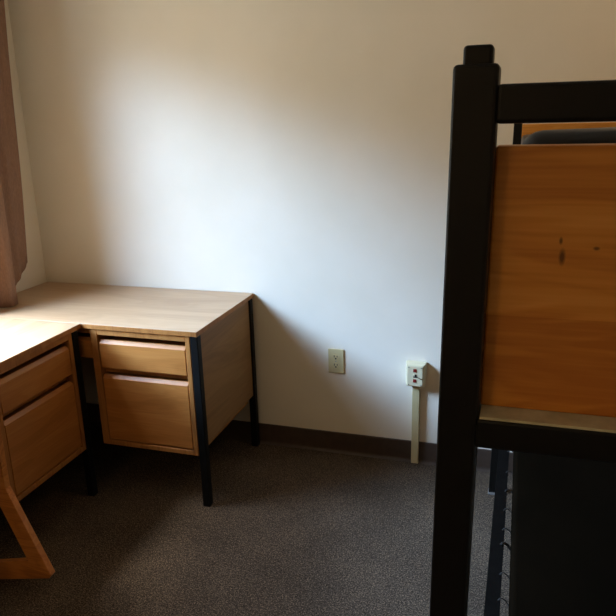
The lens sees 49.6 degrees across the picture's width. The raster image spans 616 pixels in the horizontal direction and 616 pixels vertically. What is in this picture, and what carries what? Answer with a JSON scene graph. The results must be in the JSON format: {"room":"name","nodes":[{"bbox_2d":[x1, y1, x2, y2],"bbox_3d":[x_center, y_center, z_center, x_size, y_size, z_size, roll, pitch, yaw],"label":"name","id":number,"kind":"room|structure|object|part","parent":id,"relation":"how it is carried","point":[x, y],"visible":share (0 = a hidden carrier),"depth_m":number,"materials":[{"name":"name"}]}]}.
{"room":"dorm room","nodes":[
{"label":"dorm room","id":0,"kind":"room"},
{"bbox_2d":[4,0,46,292],"bbox_3d":[-2.131,0.048,0.857,0.140,2.550,5.078,4,17,17],"label":"wall","id":1,"kind":"structure","parent":0,"point":[34,274],"depth_m":3.14,"materials":[{"name":"paint"}]},
{"bbox_2d":[0,0,27,307],"bbox_3d":[-1.321,-0.835,2.712,0.153,1.678,0.518,6,18,25],"label":"curtain","id":2,"kind":"object","parent":1,"relation":"hanging from","point":[13,248],"visible":1,"depth_m":2.88,"materials":[{"name":"fabric"}]},
{"bbox_2d":[0,422,512,615],"bbox_3d":[-0.209,1.435,0.651,4.092,0.100,5.358,4,17,17],"label":"floor","id":3,"kind":"structure","parent":0,"point":[285,531],"depth_m":2.48,"materials":[{"name":"carpet"}]},
{"bbox_2d":[0,428,54,578],"bbox_3d":[-1.209,0.599,2.006,0.602,0.800,0.464,4,17,17],"label":"chair","id":4,"kind":"object","parent":3,"relation":"on","point":[36,564],"visible":1,"depth_m":2.20,"materials":[{"name":"brown wood"}]},
{"bbox_2d":[0,318,97,500],"bbox_3d":[-1.331,0.549,2.295,0.603,0.740,1.100,4,17,17],"label":"desk","id":5,"kind":"object","parent":3,"relation":"on","point":[44,421],"visible":0.91,"depth_m":2.46,"materials":[{"name":"laminate"}]},
{"bbox_3d":[-1.183,0.240,2.465,0.440,0.118,0.375,4,17,17],"label":"drawer","id":6,"kind":"part","parent":5,"relation":"part of","materials":[{"name":"brown wood"}]},
{"bbox_3d":[-1.177,0.459,2.529,0.440,0.281,0.375,4,17,17],"label":"drawer","id":7,"kind":"part","parent":5,"relation":"part of","materials":[{"name":"brown wood"}]},
{"bbox_3d":[-0.908,0.434,2.686,0.031,0.720,0.031,4,17,17],"label":"leg","id":8,"kind":"part","parent":5,"relation":"part of","materials":[{"name":"black metal"}]},
{"bbox_2d":[0,282,259,506],"bbox_3d":[-0.843,0.335,2.986,1.098,0.740,0.570,4,17,17],"label":"desk","id":9,"kind":"object","parent":3,"relation":"on","point":[173,368],"visible":0.93,"depth_m":2.67,"materials":[{"name":"laminate"}]},
{"bbox_3d":[-1.133,0.069,2.717,0.590,0.023,0.020,4,17,17],"label":"knee rail","id":10,"kind":"part","parent":9,"relation":"part of","materials":[{"name":"brown wood"}]},
{"bbox_3d":[-1.062,0.084,2.923,0.567,0.084,0.440,4,17,17],"label":"pencil drawer","id":11,"kind":"part","parent":9,"relation":"part of","materials":[{"name":"brown wood"}]},
{"bbox_3d":[-0.576,0.133,2.776,0.375,0.118,0.440,4,17,17],"label":"drawer","id":12,"kind":"part","parent":9,"relation":"part of","materials":[{"name":"brown wood"}]},
{"bbox_3d":[-0.570,0.351,2.840,0.375,0.281,0.440,4,17,17],"label":"drawer","id":13,"kind":"part","parent":9,"relation":"part of","materials":[{"name":"brown wood"}]},
{"bbox_3d":[-0.412,0.449,2.589,0.031,0.720,0.031,4,17,17],"label":"leg","id":14,"kind":"part","parent":9,"relation":"part of","materials":[{"name":"black metal"}]},
{"bbox_3d":[-0.339,0.251,2.792,0.016,0.457,0.488,4,17,17],"label":"panel","id":15,"kind":"part","parent":9,"relation":"part of","materials":[{"name":"brown wood"}]},
{"bbox_3d":[-0.258,0.305,3.066,0.031,0.720,0.031,4,17,17],"label":"leg","id":16,"kind":"part","parent":9,"relation":"part of","materials":[{"name":"black metal"}]},
{"bbox_2d":[429,44,615,615],"bbox_3d":[0.893,0.322,1.429,1.036,1.542,2.070,4,17,17],"label":"bunk bed","id":17,"kind":"object","parent":3,"relation":"on","point":[528,359],"visible":0.93,"depth_m":0.46,"materials":[{"name":"black metal"}]},
{"bbox_3d":[0.120,0.576,0.642,0.046,1.525,0.028,4,17,17],"label":"post","id":18,"kind":"part","parent":17,"relation":"part of","materials":[{"name":"black metal"}]},
{"bbox_3d":[0.469,0.717,1.685,0.036,0.040,2.011,4,17,17],"label":"rail","id":19,"kind":"part","parent":17,"relation":"part of","materials":[{"name":"black metal"}]},
{"bbox_3d":[0.739,0.024,2.503,0.046,1.509,0.028,4,17,17],"label":"post","id":20,"kind":"part","parent":17,"relation":"part of","materials":[{"name":"black metal"}]},
{"bbox_3d":[0.580,0.007,0.340,0.946,0.188,0.018,4,17,17],"label":"footboard","id":21,"kind":"part","parent":17,"relation":"part of","materials":[{"name":"brown wood"}]},
{"bbox_3d":[0.573,-0.103,0.290,0.946,0.024,0.026,4,17,17],"label":"rail","id":22,"kind":"part","parent":17,"relation":"part of","materials":[{"name":"black metal"}]},
{"bbox_2d":[508,451,615,615],"bbox_3d":[0.903,0.675,1.532,0.839,0.108,1.974,4,17,17],"label":"mattress","id":23,"kind":"object","parent":17,"relation":"on","point":[563,547],"visible":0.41,"depth_m":1.69,"materials":[{"name":"black fabric"}]},
{"bbox_2d":[521,127,615,143],"bbox_3d":[0.876,-0.269,1.256,0.912,0.206,1.976,4,17,17],"label":"mattress","id":24,"kind":"object","parent":17,"relation":"on","point":[605,134],"visible":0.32,"depth_m":0.45,"materials":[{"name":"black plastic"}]},
{"bbox_3d":[1.189,-0.514,2.178,0.946,0.188,0.018,4,17,17],"label":"headboard","id":25,"kind":"part","parent":17,"relation":"part of","materials":[{"name":"brown wood"}]},
{"bbox_2d":[7,0,615,451],"bbox_3d":[0.528,-0.554,2.667,4.092,2.550,0.140,4,17,17],"label":"wall","id":26,"kind":"structure","parent":0,"point":[293,155],"depth_m":2.83,"materials":[{"name":"paint"}]},
{"bbox_2d":[87,403,512,474],"bbox_3d":[0.538,0.643,2.938,3.812,0.100,0.016,4,17,17],"label":"baseboard","id":27,"kind":"structure","parent":26,"relation":"attached to","point":[270,434],"depth_m":3.06,"materials":[{"name":"plastic"}]},
{"bbox_2d":[328,348,343,373],"bbox_3d":[0.124,0.236,2.954,0.071,0.114,0.009,4,17,17],"label":"wall outlet","id":28,"kind":"object","parent":26,"relation":"attached to","point":[335,356],"visible":1,"depth_m":2.95,"materials":[{"name":"beige plastic"}]},
{"bbox_2d":[332,354,338,359],"bbox_3d":[0.123,0.218,2.946,0.033,0.025,0.003,4,17,17],"label":"receptacle","id":29,"kind":"object","parent":28,"relation":"attached to","point":[334,356],"depth_m":2.94,"materials":[{"name":"beige plastic"}]},
{"bbox_2d":[332,363,339,367],"bbox_3d":[0.124,0.255,2.957,0.033,0.025,0.003,4,17,17],"label":"receptacle","id":30,"kind":"object","parent":28,"relation":"attached to","point":[334,365],"depth_m":2.96,"materials":[{"name":"beige plastic"}]},
{"bbox_2d":[406,360,426,463],"bbox_3d":[0.463,0.463,2.885,0.086,0.478,0.059,4,17,17],"label":"power outlet","id":31,"kind":"object","parent":26,"relation":"attached to","point":[416,371],"visible":1,"depth_m":2.86,"materials":[{"name":"beige plastic"}]}
]}

